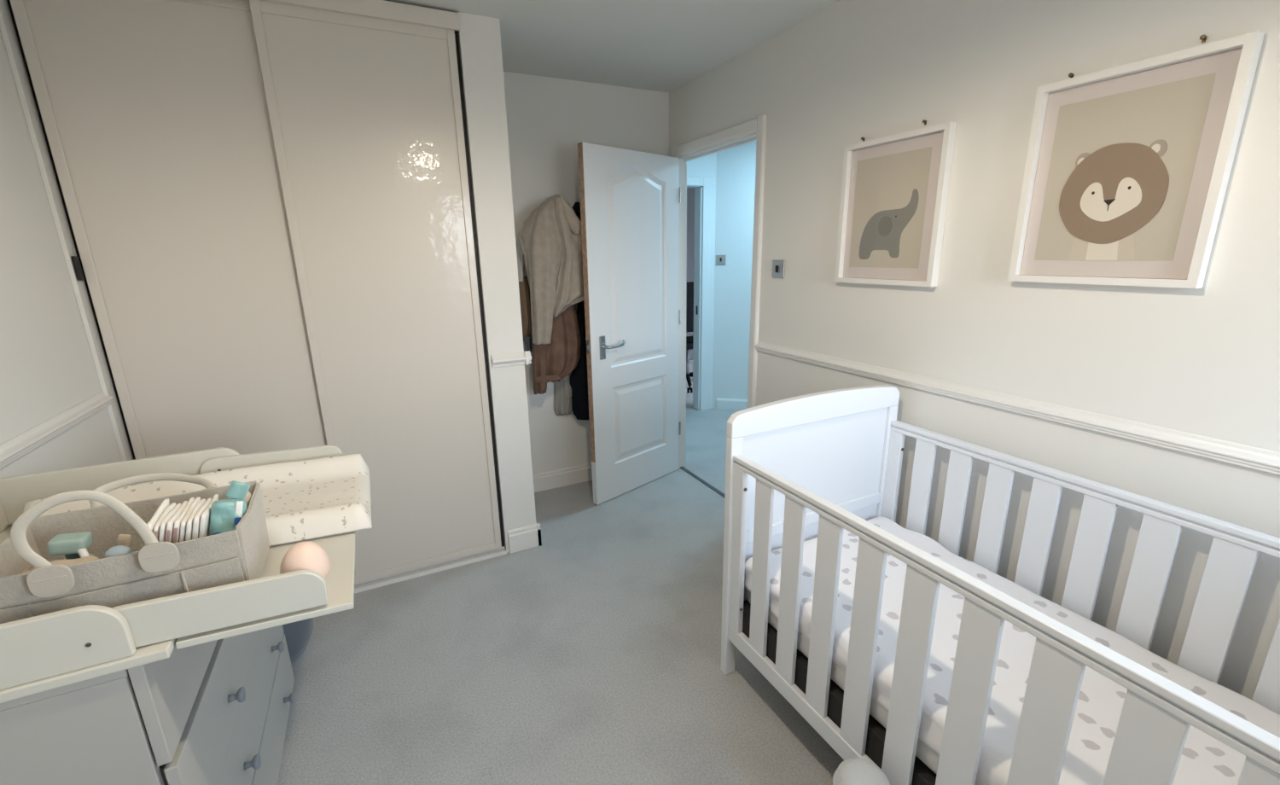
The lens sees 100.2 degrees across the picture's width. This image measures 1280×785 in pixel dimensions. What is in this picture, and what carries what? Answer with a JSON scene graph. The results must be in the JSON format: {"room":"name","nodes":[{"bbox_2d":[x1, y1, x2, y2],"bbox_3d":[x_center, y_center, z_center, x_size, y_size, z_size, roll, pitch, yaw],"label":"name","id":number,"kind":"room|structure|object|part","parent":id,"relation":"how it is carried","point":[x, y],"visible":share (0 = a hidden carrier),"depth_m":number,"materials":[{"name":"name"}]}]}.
{"room":"children's room","nodes":[
{"label":"children's room","id":0,"kind":"room"},
{"bbox_2d":[0,0,133,478],"bbox_3d":[-1.270,0.163,0.527,0.100,2.385,4.440,-8,16,-25],"label":"wall","id":1,"kind":"structure","parent":0,"point":[48,369],"depth_m":1.59,"materials":[{"name":"white paint"}]},
{"bbox_2d":[0,391,112,468],"bbox_3d":[-1.108,0.397,0.405,0.025,0.050,3.420,-8,16,-25],"label":"trim","id":2,"kind":"structure","parent":1,"relation":"attached to","point":[22,444],"depth_m":1.53,"materials":[{"name":"white paint"}]},
{"bbox_2d":[454,11,536,552],"bbox_3d":[-0.766,-0.423,2.716,0.163,2.385,0.640,-8,16,-25],"label":"wall partition","id":3,"kind":"structure","parent":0,"point":[479,36],"depth_m":2.37,"materials":[{"name":"white paint"}]},
{"bbox_2d":[490,350,531,367],"bbox_3d":[-0.694,-0.202,2.678,0.183,0.059,0.470,-8,16,-25],"label":"trim","id":4,"kind":"structure","parent":3,"relation":"attached to","point":[520,357],"depth_m":2.48,"materials":[{"name":"white paint"}]},
{"bbox_2d":[507,521,541,553],"bbox_3d":[-0.730,0.672,3.005,0.164,0.120,0.656,-8,16,-25],"label":"baseboard","id":5,"kind":"structure","parent":3,"relation":"attached to","point":[521,538],"depth_m":2.72,"materials":[{"name":"white paint"}]},
{"bbox_2d":[277,360,843,784],"bbox_3d":[0.753,0.602,3.526,6.180,0.060,7.630,-8,16,-25],"label":"floor","id":6,"kind":"structure","parent":0,"point":[590,654],"depth_m":1.93,"materials":[{"name":"grey carpet"}]},
{"bbox_2d":[0,624,296,784],"bbox_3d":[-1.206,0.768,1.292,0.496,0.822,0.922,-8,16,-25],"label":"dresser","id":7,"kind":"object","parent":6,"relation":"on","point":[214,712],"visible":0.53,"depth_m":0.94,"materials":[{"name":"grey laminate"}]},
{"bbox_3d":[-1.206,0.470,1.217,0.409,0.203,0.922,-8,16,-25],"label":"drawer","id":8,"kind":"part","parent":7,"relation":"part of","materials":[{"name":"grey laminate"}]},
{"bbox_2d":[0,444,355,703],"bbox_3d":[-1.048,0.313,1.145,0.765,0.151,0.745,-8,16,-25],"label":"tray","id":9,"kind":"object","parent":7,"relation":"on","point":[43,653],"visible":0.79,"depth_m":0.93,"materials":[{"name":"grey paint"}]},
{"bbox_3d":[-1.384,0.346,0.980,0.015,0.120,0.703,-8,16,-25],"label":"rail","id":10,"kind":"part","parent":9,"relation":"part of","materials":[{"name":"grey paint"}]},
{"bbox_3d":[-1.027,0.406,0.765,0.452,0.102,0.015,-8,16,-25],"label":"rail","id":11,"kind":"part","parent":9,"relation":"part of","materials":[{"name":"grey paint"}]},
{"bbox_3d":[-1.167,0.382,1.101,0.496,0.018,0.745,-8,16,-25],"label":"board","id":12,"kind":"part","parent":9,"relation":"part of","materials":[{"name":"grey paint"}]},
{"bbox_3d":[-1.330,0.236,1.394,0.496,0.120,0.015,-8,16,-25],"label":"rail","id":13,"kind":"part","parent":9,"relation":"part of","materials":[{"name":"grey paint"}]},
{"bbox_2d":[0,472,269,623],"bbox_3d":[-0.944,0.252,1.003,0.375,0.274,0.311,-8,16,-25],"label":"caddy","id":14,"kind":"object","parent":9,"relation":"on","point":[157,569],"visible":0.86,"depth_m":0.93,"materials":[{"name":"beige fabric"}]},
{"bbox_2d":[18,558,55,574],"bbox_3d":[-1.049,0.356,0.932,0.064,0.097,0.126,-8,16,-25],"label":"cloth","id":15,"kind":"object","parent":14,"relation":"in","point":[28,568],"visible":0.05,"depth_m":0.94,"materials":[{"name":"beige fabric"}]},
{"bbox_2d":[29,555,98,572],"bbox_3d":[-0.970,0.345,0.910,0.098,0.128,0.059,-8,16,-25],"label":"cloth","id":16,"kind":"object","parent":14,"relation":"in","point":[66,562],"visible":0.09,"depth_m":0.90,"materials":[{"name":"beige fabric"}]},
{"bbox_2d":[46,531,94,559],"bbox_3d":[-0.997,0.323,0.955,0.061,0.146,0.059,-8,16,-25],"label":"lotion bottle","id":17,"kind":"object","parent":14,"relation":"in","point":[75,545],"visible":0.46,"depth_m":0.94,"materials":[{"name":"green plastic"}]},
{"bbox_3d":[-0.976,0.290,0.942,0.034,0.036,0.012,8,17,30],"label":"spout","id":18,"kind":"part","parent":17,"relation":"part of","materials":[{"name":"white plastic"}]},
{"bbox_2d":[64,553,94,559],"bbox_3d":[-1.009,0.335,0.966,0.044,0.118,0.036,-8,16,-25],"label":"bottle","id":19,"kind":"object","parent":14,"relation":"in","point":[68,556],"depth_m":0.94,"materials":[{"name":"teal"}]},
{"bbox_3d":[-0.883,0.229,0.858,0.173,0.158,0.010,-8,16,-25],"label":"handle","id":20,"kind":"part","parent":14,"relation":"part of","materials":[{"name":"beige fabric"}]},
{"bbox_2d":[104,545,132,558],"bbox_3d":[-0.933,0.334,0.970,0.036,0.120,0.036,-8,16,-25],"label":"bottle","id":21,"kind":"object","parent":14,"relation":"in","point":[119,549],"visible":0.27,"depth_m":0.95,"materials":[{"name":"teal"}]},
{"bbox_2d":[115,534,131,547],"bbox_3d":[-0.984,0.322,1.010,0.055,0.113,0.012,-8,16,-25],"label":"tube","id":22,"kind":"object","parent":14,"relation":"in","point":[123,539],"visible":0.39,"depth_m":1.00,"materials":[{"name":"beige plastic"}]},
{"bbox_3d":[-1.003,0.206,1.110,0.209,0.068,0.053,-8,16,-25],"label":"handle","id":23,"kind":"part","parent":14,"relation":"part of","materials":[{"name":"beige fabric"}]},
{"bbox_2d":[144,498,169,546],"bbox_3d":[-0.905,0.298,0.999,0.047,0.168,0.110,-8,16,-25],"label":"nappy","id":24,"kind":"object","parent":14,"relation":"in","point":[151,524],"visible":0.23,"depth_m":0.98,"materials":[{"name":"white"}]},
{"bbox_2d":[152,502,176,541],"bbox_3d":[-0.897,0.300,1.006,0.045,0.159,0.112,-8,16,-25],"label":"nappy","id":25,"kind":"object","parent":14,"relation":"in","point":[156,531],"visible":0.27,"depth_m":0.97,"materials":[{"name":"white"}]},
{"bbox_2d":[158,503,181,541],"bbox_3d":[-0.887,0.300,1.007,0.045,0.160,0.110,-8,16,-25],"label":"nappy","id":26,"kind":"object","parent":14,"relation":"in","point":[163,526],"visible":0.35,"depth_m":0.96,"materials":[{"name":"white"}]},
{"bbox_2d":[164,500,187,542],"bbox_3d":[-0.877,0.299,1.009,0.045,0.160,0.112,-8,16,-25],"label":"nappy","id":27,"kind":"object","parent":14,"relation":"in","point":[168,538],"visible":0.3,"depth_m":0.96,"materials":[{"name":"white"}]},
{"bbox_2d":[172,497,194,543],"bbox_3d":[-0.871,0.297,1.017,0.045,0.160,0.112,-8,16,-25],"label":"nappy","id":28,"kind":"object","parent":14,"relation":"in","point":[176,534],"visible":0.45,"depth_m":0.97,"materials":[{"name":"white"}]},
{"bbox_2d":[179,496,200,542],"bbox_3d":[-0.863,0.295,1.022,0.045,0.160,0.110,-8,16,-25],"label":"nappy","id":29,"kind":"object","parent":14,"relation":"in","point":[183,528],"visible":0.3,"depth_m":0.97,"materials":[{"name":"white"}]},
{"bbox_2d":[185,499,205,541],"bbox_3d":[-0.853,0.294,1.022,0.045,0.158,0.110,-8,16,-25],"label":"nappy","id":30,"kind":"object","parent":14,"relation":"in","point":[189,524],"visible":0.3,"depth_m":0.97,"materials":[{"name":"white"}]},
{"bbox_2d":[192,498,211,539],"bbox_3d":[-0.844,0.294,1.027,0.045,0.160,0.110,-8,16,-25],"label":"nappy","id":31,"kind":"object","parent":14,"relation":"in","point":[196,522],"visible":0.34,"depth_m":0.98,"materials":[{"name":"white"}]},
{"bbox_2d":[198,494,218,538],"bbox_3d":[-0.838,0.292,1.035,0.045,0.160,0.110,-8,16,-25],"label":"nappy","id":32,"kind":"object","parent":14,"relation":"in","point":[205,523],"visible":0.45,"depth_m":0.99,"materials":[{"name":"white"}]},
{"bbox_2d":[209,480,250,535],"bbox_3d":[-0.785,0.274,1.018,0.058,0.198,0.097,2,15,11],"label":"packet","id":33,"kind":"object","parent":14,"relation":"in","point":[225,514],"visible":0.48,"depth_m":1.01,"materials":[{"name":"teal plastic"}]},
{"bbox_2d":[228,491,251,510],"bbox_3d":[-0.835,0.276,1.127,0.047,0.140,0.035,-8,16,-25],"label":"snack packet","id":34,"kind":"object","parent":14,"relation":"in","point":[247,498],"visible":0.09,"depth_m":1.11,"materials":[{"name":"white plastic"}]},
{"bbox_2d":[0,453,372,546],"bbox_3d":[-1.062,0.288,1.288,0.734,0.091,0.387,-8,16,-25],"label":"mat","id":35,"kind":"object","parent":9,"relation":"on","point":[313,498],"visible":0.41,"depth_m":1.37,"materials":[{"name":"beige fabric"}]},
{"bbox_3d":[-0.733,0.374,0.928,0.329,0.089,0.014,-8,16,-25],"label":"rail","id":36,"kind":"part","parent":9,"relation":"part of","materials":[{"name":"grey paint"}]},
{"bbox_3d":[-1.036,0.213,1.521,0.339,0.108,0.014,-8,16,-25],"label":"rail","id":37,"kind":"part","parent":9,"relation":"part of","materials":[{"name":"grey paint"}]},
{"bbox_2d":[279,541,330,579],"bbox_3d":[-0.649,0.338,1.037,0.082,0.102,0.082,-8,16,-25],"label":"night light","id":38,"kind":"object","parent":9,"relation":"on","point":[305,555],"visible":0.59,"depth_m":1.01,"materials":[{"name":"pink plastic"}]},
{"bbox_3d":[-1.200,0.670,1.271,0.415,0.188,0.922,-8,16,-25],"label":"drawer","id":39,"kind":"part","parent":7,"relation":"part of","materials":[{"name":"grey laminate"}]},
{"bbox_3d":[-0.927,0.698,1.230,0.030,0.033,0.033,-8,16,-25],"label":"knob","id":40,"kind":"part","parent":7,"relation":"part of","materials":[{"name":"grey"}]},
{"bbox_3d":[-1.198,0.857,1.320,0.412,0.188,0.922,-8,16,-25],"label":"drawer","id":41,"kind":"part","parent":7,"relation":"part of","materials":[{"name":"grey laminate"}]},
{"bbox_3d":[-0.926,0.886,1.278,0.030,0.033,0.033,-8,16,-25],"label":"knob","id":42,"kind":"part","parent":7,"relation":"part of","materials":[{"name":"grey wood"}]},
{"bbox_3d":[-1.194,1.045,1.369,0.413,0.188,0.922,-8,16,-25],"label":"drawer","id":43,"kind":"part","parent":7,"relation":"part of","materials":[{"name":"grey laminate"}]},
{"bbox_3d":[-1.122,0.790,1.658,0.030,0.033,0.033,-8,16,-25],"label":"knob","id":44,"kind":"part","parent":7,"relation":"part of","materials":[{"name":"grey metal"}]},
{"bbox_3d":[-1.118,0.977,1.708,0.030,0.033,0.033,-8,16,-25],"label":"knob","id":45,"kind":"part","parent":7,"relation":"part of","materials":[{"name":"grey wood"}]},
{"bbox_2d":[0,0,506,593],"bbox_3d":[-1.313,-0.260,2.157,1.334,2.374,0.132,-8,16,-25],"label":"wardrobe","id":46,"kind":"object","parent":6,"relation":"on","point":[269,204],"visible":0.74,"depth_m":2.02,"materials":[{"name":"beige paint"}]},
{"bbox_3d":[-1.580,-0.214,2.030,0.676,2.306,0.026,-8,16,-25],"label":"sliding door","id":47,"kind":"part","parent":46,"relation":"part of","materials":[{"name":"beige paint"}]},
{"bbox_3d":[-1.307,-1.367,1.812,1.334,0.058,0.018,-8,16,-25],"label":"header panel","id":48,"kind":"part","parent":46,"relation":"part of","materials":[{"name":"beige paint"}]},
{"bbox_3d":[-1.020,-0.283,2.270,0.672,2.292,0.036,-8,16,-25],"label":"sliding door","id":49,"kind":"part","parent":46,"relation":"part of","materials":[{"name":"beige paint"}]},
{"bbox_2d":[282,617,313,663],"bbox_3d":[-1.460,0.861,1.992,0.412,0.295,0.412,-8,16,-25],"label":"pouf","id":50,"kind":"object","parent":6,"relation":"on","point":[298,634],"visible":0.06,"depth_m":1.97,"materials":[{"name":"grey fabric"}]},
{"bbox_2d":[686,281,693,393],"bbox_3d":[0.509,-0.629,5.829,0.642,1.154,0.615,-8,16,-25],"label":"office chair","id":51,"kind":"object","parent":6,"relation":"on","point":[689,286],"visible":0.13,"depth_m":5.52,"materials":[{"name":"black"}]},
{"bbox_3d":[0.529,-0.142,5.798,0.052,0.082,0.295,-2,15,-2],"label":"leg","id":52,"kind":"part","parent":51,"relation":"part of","materials":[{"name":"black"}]},
{"bbox_3d":[0.515,-0.542,5.842,0.489,0.070,0.469,-8,16,-25],"label":"seat","id":53,"kind":"part","parent":51,"relation":"part of","materials":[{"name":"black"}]},
{"bbox_3d":[0.610,-0.889,5.542,0.469,0.509,0.053,-8,16,-25],"label":"backrest","id":54,"kind":"part","parent":51,"relation":"part of","materials":[{"name":"black fabric"}]},
{"bbox_2d":[680,466,724,497],"bbox_3d":[0.454,0.602,3.415,0.024,0.006,0.735,-8,16,-25],"label":"trim","id":55,"kind":"structure","parent":6,"relation":"on","point":[683,468],"depth_m":3.49,"materials":[{"name":"grey metal"}]},
{"bbox_2d":[832,757,890,784],"bbox_3d":[0.517,1.018,1.265,0.134,0.296,0.134,-8,16,-25],"label":"pouf","id":56,"kind":"object","parent":6,"relation":"on","point":[853,770],"visible":1,"depth_m":1.23,"materials":[{"name":"grey fabric"}]},
{"bbox_2d":[720,384,1279,784],"bbox_3d":[0.953,0.638,1.323,0.761,0.985,1.486,-8,16,-25],"label":"cot","id":57,"kind":"object","parent":6,"relation":"on","point":[799,469],"visible":0.94,"depth_m":1.37,"materials":[{"name":"white paint"}]},
{"bbox_3d":[0.637,0.989,1.248,0.022,0.059,1.422,-8,16,-25],"label":"rail","id":58,"kind":"part","parent":57,"relation":"part of","materials":[{"name":"white paint"}]},
{"bbox_3d":[0.627,0.478,1.952,0.761,0.985,0.032,-8,16,-25],"label":"panel","id":59,"kind":"part","parent":57,"relation":"part of","materials":[{"name":"white paint"}]},
{"bbox_3d":[0.958,0.902,1.393,0.694,0.129,1.418,-8,16,-25],"label":"mattress","id":60,"kind":"part","parent":57,"relation":"part of","materials":[{"name":"black"}]},
{"bbox_2d":[744,516,1279,784],"bbox_3d":[0.955,0.748,1.351,0.680,0.187,1.406,-8,16,-25],"label":"mattress","id":61,"kind":"object","parent":57,"relation":"on","point":[1205,759],"visible":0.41,"depth_m":1.30,"materials":[{"name":"white fabric"}]},
{"bbox_3d":[1.270,0.280,1.395,0.028,0.037,1.422,-8,16,-25],"label":"rail","id":62,"kind":"part","parent":57,"relation":"part of","materials":[{"name":"white paint"}]},
{"bbox_2d":[503,71,669,474],"bbox_3d":[-1.013,-0.492,2.998,2.651,2.385,0.100,-8,16,-25],"label":"wall","id":63,"kind":"structure","parent":0,"point":[548,118],"depth_m":3.05,"materials":[{"name":"white paint"}]},
{"bbox_2d":[516,237,532,352],"bbox_3d":[-0.660,-0.549,3.049,0.079,0.643,0.104,-8,16,-25],"label":"jacket","id":64,"kind":"object","parent":63,"relation":"hanging from","point":[525,299],"visible":0.85,"depth_m":3.02,"materials":[{"name":"brown fabric"}]},
{"bbox_2d":[517,194,584,344],"bbox_3d":[-0.435,-0.666,2.901,0.351,0.770,0.336,3,15,15],"label":"coat","id":65,"kind":"object","parent":63,"relation":"hanging from","point":[550,239],"visible":0.98,"depth_m":2.81,"materials":[{"name":"fabric"}]},
{"bbox_3d":[-0.413,-0.712,2.830,0.141,0.610,0.062,-8,16,-25],"label":"panel","id":66,"kind":"part","parent":65,"relation":"part of","materials":[{"name":"beige fabric"}]},
{"bbox_2d":[532,304,581,394],"bbox_3d":[-0.472,-0.311,3.033,0.314,0.619,0.085,-8,16,-25],"label":"jacket","id":67,"kind":"object","parent":63,"relation":"hanging from","point":[552,362],"visible":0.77,"depth_m":3.04,"materials":[{"name":"fabric"}]},
{"bbox_2d":[532,463,592,492],"bbox_3d":[-0.292,0.520,3.562,1.137,0.115,0.016,-8,16,-25],"label":"baseboard","id":68,"kind":"structure","parent":63,"relation":"attached to","point":[550,480],"depth_m":3.45,"materials":[{"name":"white paint"}]},
{"bbox_2d":[553,302,577,415],"bbox_3d":[-0.419,-0.334,3.249,0.252,0.970,0.064,-8,16,-25],"label":"coat","id":69,"kind":"object","parent":63,"relation":"hanging from","point":[562,389],"visible":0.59,"depth_m":3.30,"materials":[{"name":"grey fabric"}]},
{"bbox_2d":[569,202,589,420],"bbox_3d":[-0.251,-0.462,3.214,0.378,1.290,0.090,-8,16,-25],"label":"coat","id":70,"kind":"object","parent":63,"relation":"hanging from","point":[578,378],"visible":0.12,"depth_m":3.24,"materials":[{"name":"black fabric"}]},
{"bbox_2d":[572,202,581,221],"bbox_3d":[-0.284,-1.014,3.057,0.181,0.142,0.089,-8,16,-25],"label":"hood","id":71,"kind":"object","parent":70,"relation":"attached to","point":[576,207],"depth_m":3.03,"materials":[{"name":"black fabric"}]},
{"bbox_2d":[384,0,840,92],"bbox_3d":[0.711,-1.762,2.903,6.180,0.060,7.630,-8,16,-25],"label":"ceiling","id":72,"kind":"structure","parent":0,"point":[657,45],"depth_m":2.33,"materials":[{"name":"white paint"}]},
{"bbox_2d":[686,187,696,360],"bbox_3d":[0.332,-1.567,6.987,3.200,2.385,0.100,-8,16,-25],"label":"wall","id":73,"kind":"structure","parent":0,"point":[690,192],"depth_m":6.99,"materials":[{"name":"grey paint"}]},
{"bbox_2d":[686,152,716,408],"bbox_3d":[0.239,-0.955,4.671,1.034,2.385,0.100,-8,16,-25],"label":"wall","id":74,"kind":"structure","parent":0,"point":[704,166],"depth_m":4.70,"materials":[{"name":"white paint"}]},
{"bbox_2d":[686,176,710,410],"bbox_3d":[0.214,-0.792,4.689,0.855,2.060,0.118,-8,16,-25],"label":"trim","id":75,"kind":"structure","parent":74,"relation":"attached to","point":[702,194],"depth_m":4.79,"materials":[{"name":"white paint"}]},
{"bbox_2d":[711,140,756,408],"bbox_3d":[1.125,-0.997,4.768,0.950,2.385,0.115,3,15,14],"label":"wall","id":76,"kind":"structure","parent":0,"point":[736,165],"depth_m":4.76,"materials":[{"name":"white paint"}]},
{"bbox_2d":[715,255,725,264],"bbox_3d":[0.718,-1.180,4.756,0.084,0.084,0.014,3,15,14],"label":"light switch","id":77,"kind":"object","parent":76,"relation":"attached to","point":[720,259],"visible":1,"depth_m":4.75,"materials":[{"name":"silver metal"}]},
{"bbox_2d":[716,398,747,410],"bbox_3d":[1.155,0.126,4.993,0.875,0.100,0.016,3,15,14],"label":"baseboard","id":78,"kind":"structure","parent":76,"relation":"attached to","point":[724,404],"depth_m":5.06,"materials":[{"name":"white paint"}]},
{"bbox_2d":[669,0,1279,699],"bbox_3d":[0.947,-0.298,2.128,0.055,2.385,5.430,-8,16,-25],"label":"wall","id":79,"kind":"structure","parent":0,"point":[1204,361],"depth_m":1.62,"materials":[{"name":"white paint"}]},
{"bbox_2d":[577,142,680,505],"bbox_3d":[-0.002,-0.361,3.180,0.106,1.992,0.766,13,20,43],"label":"door","id":80,"kind":"structure","parent":79,"relation":"in","point":[629,199],"depth_m":3.14,"materials":[{"name":"white paint"}]},
{"bbox_3d":[-0.290,-0.250,2.957,0.023,0.080,0.012,13,20,43],"label":"latch plate","id":81,"kind":"part","parent":80,"relation":"part of","materials":[{"name":"silver metal"}]},
{"bbox_3d":[-0.210,-0.251,3.003,0.008,0.133,0.040,13,20,43],"label":"handle plate","id":82,"kind":"part","parent":80,"relation":"part of","materials":[{"name":"silver metal"}]},
{"bbox_3d":[-0.145,-0.270,3.018,0.058,0.041,0.146,13,20,43],"label":"handle lever","id":83,"kind":"part","parent":80,"relation":"part of","materials":[{"name":"silver metal"}]},
{"bbox_2d":[677,132,756,468],"bbox_3d":[0.440,-0.371,3.160,0.059,2.018,0.775,-8,16,-25],"label":"trim","id":84,"kind":"structure","parent":79,"relation":"attached to","point":[683,160],"depth_m":3.37,"materials":[{"name":"white paint"}]},
{"bbox_2d":[671,114,767,445],"bbox_3d":[0.440,-0.398,3.153,0.091,2.073,0.879,-8,16,-25],"label":"trim","id":85,"kind":"structure","parent":79,"relation":"attached to","point":[759,125],"depth_m":2.71,"materials":[{"name":"white paint"}]},
{"bbox_2d":[771,260,785,278],"bbox_3d":[0.659,-0.591,2.559,0.014,0.084,0.084,-8,16,-25],"label":"light switch","id":86,"kind":"object","parent":79,"relation":"attached to","point":[778,266],"visible":1,"depth_m":2.55,"materials":[{"name":"silver metal"}]},
{"bbox_2d":[834,121,957,287],"bbox_3d":[0.917,-0.666,1.976,0.033,0.522,0.435,-8,16,-25],"label":"framed print","id":87,"kind":"object","parent":79,"relation":"attached to","point":[895,188],"visible":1,"depth_m":1.95,"materials":[{"name":"white"}]},
{"bbox_2d":[755,341,1279,475],"bbox_3d":[1.305,0.104,1.409,0.025,0.050,3.125,-8,16,-25],"label":"trim","id":88,"kind":"structure","parent":79,"relation":"attached to","point":[1259,459],"depth_m":1.54,"materials":[{"name":"white paint"}]},
{"bbox_2d":[1068,72,1073,78],"bbox_3d":[1.159,-0.851,1.439,0.014,0.015,0.010,-8,16,-25],"label":"nail","id":89,"kind":"object","parent":79,"relation":"attached to","point":[1071,75],"visible":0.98,"depth_m":1.44,"materials":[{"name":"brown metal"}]},
{"bbox_2d":[1007,30,1264,288],"bbox_3d":[1.220,-0.550,1.379,0.033,0.531,0.424,-8,16,-25],"label":"framed print","id":90,"kind":"object","parent":79,"relation":"attached to","point":[1128,167],"visible":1,"depth_m":1.34,"materials":[{"name":"white"}]},
{"bbox_2d":[1199,34,1206,43],"bbox_3d":[1.276,-0.801,1.212,0.014,0.015,0.010,-8,16,-25],"label":"nail","id":91,"kind":"object","parent":79,"relation":"attached to","point":[1203,37],"visible":1,"depth_m":1.21,"materials":[{"name":"brown metal"}]}
]}

